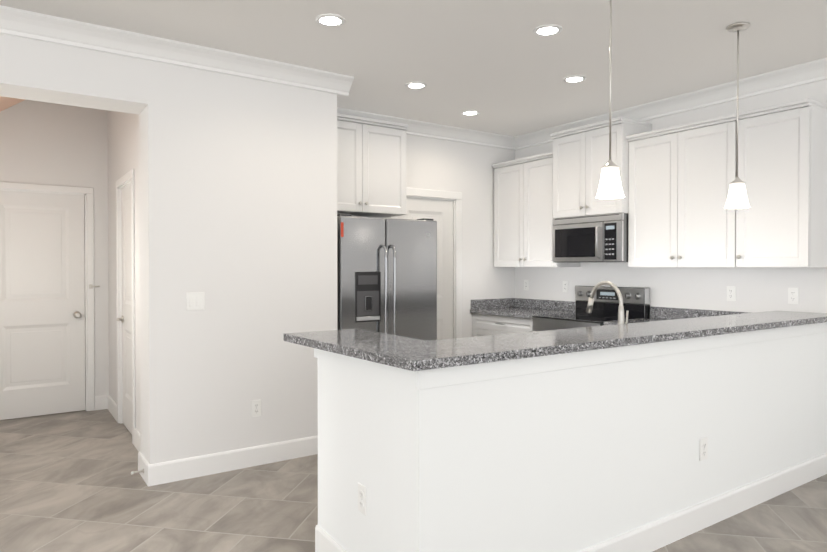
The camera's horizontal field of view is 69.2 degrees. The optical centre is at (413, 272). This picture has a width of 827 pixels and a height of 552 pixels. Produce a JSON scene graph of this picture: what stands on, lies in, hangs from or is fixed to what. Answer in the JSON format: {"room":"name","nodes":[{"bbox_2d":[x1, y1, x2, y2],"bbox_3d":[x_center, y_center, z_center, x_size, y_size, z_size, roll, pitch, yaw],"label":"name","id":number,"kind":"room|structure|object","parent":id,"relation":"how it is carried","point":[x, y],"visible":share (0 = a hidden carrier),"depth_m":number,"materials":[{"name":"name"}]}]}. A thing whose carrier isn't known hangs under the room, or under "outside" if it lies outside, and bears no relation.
{"room":"kitchen","nodes":[
{"label":"kitchen","id":0,"kind":"room"},
{"bbox_2d":[0,96,24,111],"bbox_3d":[-2.977,-1.559,4.407,1.810,1.357,2.320,0,1,-34],"label":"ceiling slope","id":1,"kind":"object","parent":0,"point":[6,102],"visible":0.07,"depth_m":5.12,"materials":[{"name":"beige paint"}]},
{"bbox_2d":[0,100,108,395],"bbox_3d":[-3.766,-0.423,5.460,1.940,3.450,0.530,0,1,-34],"label":"wall","id":2,"kind":"structure","parent":0,"point":[45,143],"depth_m":5.55,"materials":[{"name":"white paint"}]},
{"bbox_2d":[0,190,84,419],"bbox_3d":[-3.392,0.280,5.399,0.766,2.030,0.110,0,1,-34],"label":"door","id":3,"kind":"structure","parent":2,"relation":"in","point":[42,310],"depth_m":5.44,"materials":[{"name":"white paint"}]},
{"bbox_2d":[0,182,94,410],"bbox_3d":[-3.423,0.253,5.444,0.916,2.098,0.136,0,1,-34],"label":"door frame","id":4,"kind":"structure","parent":2,"relation":"attached to","point":[89,293],"depth_m":5.62,"materials":[{"name":"white paint"}]},
{"bbox_2d":[107,110,139,431],"bbox_3d":[-2.313,-0.418,4.945,0.120,3.450,2.200,0,1,-34],"label":"wall","id":5,"kind":"structure","parent":0,"point":[123,143],"depth_m":5.00,"materials":[{"name":"white paint"}]},
{"bbox_2d":[103,395,116,420],"bbox_3d":[-2.763,1.236,5.480,0.040,0.132,0.595,0,1,-34],"label":"baseboard","id":6,"kind":"structure","parent":5,"relation":"attached to","point":[108,403],"depth_m":5.56,"materials":[{"name":"white paint"}]},
{"bbox_2d":[116,183,131,433],"bbox_3d":[-2.336,0.285,4.891,0.094,2.030,0.680,0,1,-34],"label":"hall door","id":7,"kind":"structure","parent":5,"relation":"in","point":[125,319],"depth_m":4.99,"materials":[{"name":"white paint"}]},
{"bbox_2d":[116,169,135,444],"bbox_3d":[-2.302,0.259,4.922,0.136,2.098,0.816,0,1,-34],"label":"door frame","id":8,"kind":"structure","parent":5,"relation":"attached to","point":[126,177],"depth_m":5.17,"materials":[{"name":"white paint"}]},
{"bbox_2d":[134,428,145,477],"bbox_3d":[-1.882,1.250,4.140,0.094,0.132,0.956,0,1,-34],"label":"baseboard","id":9,"kind":"structure","parent":5,"relation":"attached to","point":[137,436],"depth_m":4.33,"materials":[{"name":"white paint"}]},
{"bbox_2d":[131,469,143,474],"bbox_3d":[-1.744,1.259,3.788,0.074,0.028,0.028,0,1,-34],"label":"door stop","id":10,"kind":"object","parent":9,"relation":"attached to","point":[142,470],"visible":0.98,"depth_m":3.79,"materials":[{"name":"silver metal"}]},
{"bbox_2d":[0,34,336,463],"bbox_3d":[-2.731,-0.049,3.144,5.036,2.750,0.310,0,1,-34],"label":"wall","id":11,"kind":"structure","parent":0,"point":[238,200],"depth_m":3.95,"materials":[{"name":"white paint"}]},
{"bbox_2d":[0,5,353,95],"bbox_3d":[-2.580,-1.362,2.991,5.128,0.122,0.093,0,1,-34],"label":"crown molding","id":12,"kind":"structure","parent":11,"relation":"attached to","point":[16,22],"depth_m":3.69,"materials":[{"name":"white paint"}]},
{"bbox_2d":[186,292,204,309],"bbox_3d":[-1.403,0.184,3.858,0.116,0.115,0.010,0,1,-34],"label":"light switch","id":13,"kind":"object","parent":11,"relation":"attached to","point":[195,300],"visible":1,"depth_m":3.86,"materials":[{"name":"white plastic"}]},
{"bbox_2d":[143,435,317,486],"bbox_3d":[-1.101,1.250,4.073,1.310,0.132,0.014,0,1,-34],"label":"baseboard","id":14,"kind":"structure","parent":11,"relation":"attached to","point":[214,463],"depth_m":3.97,"materials":[{"name":"white paint"}]},
{"bbox_2d":[251,399,260,416],"bbox_3d":[-1.072,0.926,4.092,0.070,0.115,0.009,0,1,-34],"label":"outlet","id":15,"kind":"object","parent":11,"relation":"attached to","point":[255,408],"visible":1,"depth_m":4.09,"materials":[{"name":"white plastic"}]},
{"bbox_2d":[314,348,389,551],"bbox_3d":[-0.223,0.830,2.582,0.162,1.003,0.724,0,1,-34],"label":"wall","id":16,"kind":"structure","parent":0,"point":[354,393],"depth_m":2.52,"materials":[{"name":"white paint"}]},
{"bbox_2d":[315,525,346,551],"bbox_3d":[-0.229,1.267,2.485,0.040,0.132,0.860,0,1,-34],"label":"baseboard","id":17,"kind":"structure","parent":16,"relation":"attached to","point":[324,542],"depth_m":2.75,"materials":[{"name":"white paint"}]},
{"bbox_2d":[358,483,365,515],"bbox_3d":[-0.211,0.928,2.458,0.010,0.115,0.070,0,1,-34],"label":"outlet","id":18,"kind":"object","parent":16,"relation":"attached to","point":[361,498],"visible":1,"depth_m":2.45,"materials":[{"name":"white plastic"}]},
{"bbox_2d":[0,409,826,551],"bbox_3d":[-0.724,1.392,1.604,10.600,0.100,10.800,0,1,-34],"label":"floor","id":19,"kind":"structure","parent":0,"point":[69,482],"depth_m":3.39,"materials":[{"name":"tile"}]},
{"bbox_2d":[337,214,436,340],"bbox_3d":[-0.367,0.421,5.036,0.906,1.746,0.834,0,1,-34],"label":"fridge","id":20,"kind":"object","parent":19,"relation":"on","point":[386,275],"visible":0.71,"depth_m":4.71,"materials":[{"name":"silver metal"}]},
{"bbox_2d":[472,313,532,336],"bbox_3d":[1.097,0.858,6.022,0.636,0.877,0.893,0,1,-34],"label":"base cabinet","id":21,"kind":"object","parent":19,"relation":"on","point":[484,324],"visible":0.23,"depth_m":5.90,"materials":[{"name":"white paint"}]},
{"bbox_2d":[531,285,649,331],"bbox_3d":[1.538,0.716,5.305,0.716,1.175,0.760,0,1,-34],"label":"range","id":22,"kind":"object","parent":19,"relation":"on","point":[636,302],"visible":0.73,"depth_m":5.32,"materials":[{"name":"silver metal"}]},
{"bbox_3d":[0.920,0.885,3.417,2.651,0.877,0.842,0,1,-34],"label":"base cabinet","id":23,"kind":"object","parent":19,"relation":"on","visible":0},
{"bbox_2d":[470,307,574,318],"bbox_3d":[1.100,0.400,6.017,0.638,0.035,0.904,0,1,-34],"label":"countertop","id":24,"kind":"structure","parent":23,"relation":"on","point":[518,312],"depth_m":5.92,"materials":[{"name":"stone"}]},
{"bbox_2d":[604,318,669,324],"bbox_3d":[1.906,0.412,4.834,0.641,0.035,0.406,0,1,-34],"label":"countertop","id":25,"kind":"structure","parent":23,"relation":"on","point":[646,319],"depth_m":4.84,"materials":[{"name":"stone"}]},
{"bbox_2d":[586,281,628,323],"bbox_3d":[1.135,0.227,3.513,0.092,0.360,0.274,0,1,-34],"label":"faucet","id":26,"kind":"object","parent":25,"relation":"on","point":[589,308],"visible":0.75,"depth_m":3.44,"materials":[{"name":"silver metal"}]},
{"bbox_2d":[0,0,826,136],"bbox_3d":[-0.343,-1.451,0.927,9.300,0.100,8.100,0,1,-34],"label":"ceiling","id":27,"kind":"structure","parent":0,"point":[501,67],"depth_m":3.74,"materials":[{"name":"grey paint"}]},
{"bbox_2d":[316,14,344,26],"bbox_3d":[-0.469,-1.422,3.384,0.166,0.008,0.166,0,1,-34],"label":"recessed light","id":28,"kind":"object","parent":27,"relation":"in","point":[331,20],"visible":1,"depth_m":3.38,"materials":[{"name":"white paint"}]},
{"bbox_2d":[405,82,426,88],"bbox_3d":[0.021,-1.435,4.601,0.166,0.008,0.166,0,1,-34],"label":"recessed light","id":29,"kind":"object","parent":27,"relation":"in","point":[415,85],"visible":0.98,"depth_m":4.59,"materials":[{"name":"white paint"}]},
{"bbox_2d":[461,110,479,115],"bbox_3d":[0.514,-1.443,5.421,0.166,0.008,0.166,0,1,-34],"label":"recessed light","id":30,"kind":"object","parent":27,"relation":"in","point":[470,112],"visible":0.98,"depth_m":5.40,"materials":[{"name":"white paint"}]},
{"bbox_2d":[533,24,561,35],"bbox_3d":[0.789,-1.424,3.527,0.166,0.008,0.166,0,1,-34],"label":"recessed light","id":31,"kind":"object","parent":27,"relation":"in","point":[548,30],"visible":1,"depth_m":3.52,"materials":[{"name":"white paint"}]},
{"bbox_2d":[563,75,585,82],"bbox_3d":[1.193,-1.433,4.444,0.166,0.008,0.166,0,1,-34],"label":"recessed light","id":32,"kind":"object","parent":27,"relation":"in","point":[575,79],"visible":1,"depth_m":4.44,"materials":[{"name":"white paint"}]},
{"bbox_2d":[596,0,624,198],"bbox_3d":[0.930,-0.888,2.829,0.132,1.064,0.132,0,1,-34],"label":"pendant light","id":33,"kind":"object","parent":27,"relation":"hanging from","point":[610,186],"visible":1,"depth_m":2.81,"materials":[{"name":"white glass"}]},
{"bbox_2d":[725,22,749,208],"bbox_3d":[1.880,-0.902,3.477,0.132,1.049,0.132,0,1,-34],"label":"pendant light","id":34,"kind":"object","parent":27,"relation":"hanging from","point":[737,197],"visible":1,"depth_m":3.46,"materials":[{"name":"white glass"}]},
{"bbox_2d":[352,134,514,337],"bbox_3d":[-0.135,-0.080,6.100,2.824,2.750,0.630,0,1,-34],"label":"wall","id":35,"kind":"structure","parent":0,"point":[466,170],"depth_m":6.21,"materials":[{"name":"white paint"}]},
{"bbox_2d":[337,113,407,216],"bbox_3d":[-0.519,-0.918,5.234,0.914,0.801,0.351,0,1,-34],"label":"upper cabinet","id":36,"kind":"object","parent":35,"relation":"attached to","point":[371,167],"visible":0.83,"depth_m":5.17,"materials":[{"name":"white paint"}]},
{"bbox_2d":[398,197,452,339],"bbox_3d":[0.127,0.274,5.909,0.676,2.030,0.094,0,1,-34],"label":"pantry door","id":37,"kind":"structure","parent":35,"relation":"in","point":[440,212],"depth_m":6.04,"materials":[{"name":"white paint"}]},
{"bbox_2d":[390,188,461,337],"bbox_3d":[0.101,0.239,5.946,0.860,2.115,0.136,0,1,-34],"label":"door frame","id":38,"kind":"structure","parent":35,"relation":"attached to","point":[457,244],"depth_m":6.10,"materials":[{"name":"white paint"}]},
{"bbox_2d":[337,107,515,148],"bbox_3d":[0.019,-1.390,5.754,2.464,0.122,0.092,0,1,-34],"label":"crown molding","id":39,"kind":"structure","parent":35,"relation":"attached to","point":[415,127],"depth_m":5.96,"materials":[{"name":"white paint"}]},
{"bbox_2d":[390,322,826,551],"bbox_3d":[1.388,0.825,3.122,3.431,1.003,0.162,0,1,-34],"label":"wall","id":40,"kind":"structure","parent":0,"point":[573,451],"depth_m":2.62,"materials":[{"name":"white paint"}]},
{"bbox_2d":[284,311,826,370],"bbox_3d":[1.129,0.301,3.413,3.523,0.035,1.030,0,1,-34],"label":"countertop","id":41,"kind":"structure","parent":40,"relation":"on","point":[408,353],"depth_m":2.62,"materials":[{"name":"grey stone"}]},
{"bbox_2d":[578,453,826,551],"bbox_3d":[1.430,1.261,3.064,3.434,0.132,0.015,0,1,-34],"label":"baseboard","id":42,"kind":"structure","parent":40,"relation":"attached to","point":[661,532],"depth_m":3.15,"materials":[{"name":"white paint"}]},
{"bbox_2d":[699,437,707,460],"bbox_3d":[1.509,0.916,3.117,0.070,0.115,0.009,0,1,-34],"label":"outlet","id":43,"kind":"object","parent":40,"relation":"attached to","point":[703,445],"visible":1,"depth_m":3.11,"materials":[{"name":"white plastic"}]},
{"bbox_2d":[515,79,826,312],"bbox_3d":[2.951,-0.058,3.974,0.120,2.750,6.600,0,1,-34],"label":"wall","id":44,"kind":"structure","parent":0,"point":[761,289],"depth_m":4.78,"materials":[{"name":"white paint"}]},
{"bbox_2d":[524,280,528,289],"bbox_3d":[1.207,0.132,6.419,0.009,0.115,0.070,0,1,-34],"label":"outlet","id":45,"kind":"object","parent":44,"relation":"attached to","point":[526,284],"visible":1,"depth_m":6.41,"materials":[{"name":"white plastic"}]},
{"bbox_2d":[492,152,579,266],"bbox_3d":[1.223,-0.600,6.077,0.356,1.088,0.888,0,1,-34],"label":"upper cabinet","id":46,"kind":"object","parent":44,"relation":"attached to","point":[523,212],"visible":0.83,"depth_m":5.98,"materials":[{"name":"white paint"}]},
{"bbox_2d":[563,281,567,291],"bbox_3d":[1.512,0.137,5.973,0.009,0.115,0.070,0,1,-34],"label":"outlet","id":47,"kind":"object","parent":44,"relation":"attached to","point":[565,286],"visible":1,"depth_m":5.96,"materials":[{"name":"white plastic"}]},
{"bbox_2d":[551,117,651,218],"bbox_3d":[1.661,-0.894,5.369,0.426,0.787,0.770,0,1,-34],"label":"upper cabinet","id":48,"kind":"object","parent":44,"relation":"attached to","point":[580,156],"visible":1,"depth_m":5.23,"materials":[{"name":"white paint"}]},
{"bbox_2d":[552,213,627,262],"bbox_3d":[1.652,-0.295,5.369,0.448,0.407,0.762,0,1,-34],"label":"microwave","id":49,"kind":"object","parent":48,"relation":"attached to","point":[594,239],"visible":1,"depth_m":5.21,"materials":[{"name":"silver metal"}]},
{"bbox_2d":[471,298,750,319],"bbox_3d":[1.604,0.339,5.286,0.628,0.099,2.678,0,1,-34],"label":"backsplash","id":50,"kind":"structure","parent":44,"relation":"attached to","point":[668,313],"depth_m":5.98,"materials":[{"name":"grey stone"}]},
{"bbox_2d":[509,57,826,149],"bbox_3d":[2.897,-1.370,3.851,0.092,0.122,6.480,0,1,-34],"label":"crown molding","id":51,"kind":"structure","parent":44,"relation":"attached to","point":[816,70],"depth_m":4.71,"materials":[{"name":"white paint"}]},
{"bbox_2d":[626,114,736,266],"bbox_3d":[2.158,-0.586,4.706,0.356,1.088,0.890,0,1,-34],"label":"upper cabinet","id":52,"kind":"object","parent":44,"relation":"attached to","point":[682,177],"visible":0.85,"depth_m":4.58,"materials":[{"name":"white paint"}]},
{"bbox_2d":[727,286,735,300],"bbox_3d":[2.441,0.161,4.609,0.009,0.115,0.070,0,1,-34],"label":"outlet","id":53,"kind":"object","parent":44,"relation":"attached to","point":[731,293],"visible":1,"depth_m":4.60,"materials":[{"name":"white plastic"}]},
{"bbox_2d":[734,98,826,266],"bbox_3d":[2.541,-0.580,4.144,0.356,1.088,0.472,0,1,-34],"label":"upper cabinet","id":54,"kind":"object","parent":44,"relation":"attached to","point":[781,220],"visible":0.96,"depth_m":4.00,"materials":[{"name":"white paint"}]},
{"bbox_2d":[788,288,798,303],"bbox_3d":[2.689,0.165,4.246,0.009,0.115,0.070,0,1,-34],"label":"outlet","id":55,"kind":"object","parent":44,"relation":"attached to","point":[793,295],"visible":1,"depth_m":4.24,"materials":[{"name":"white plastic"}]}
]}

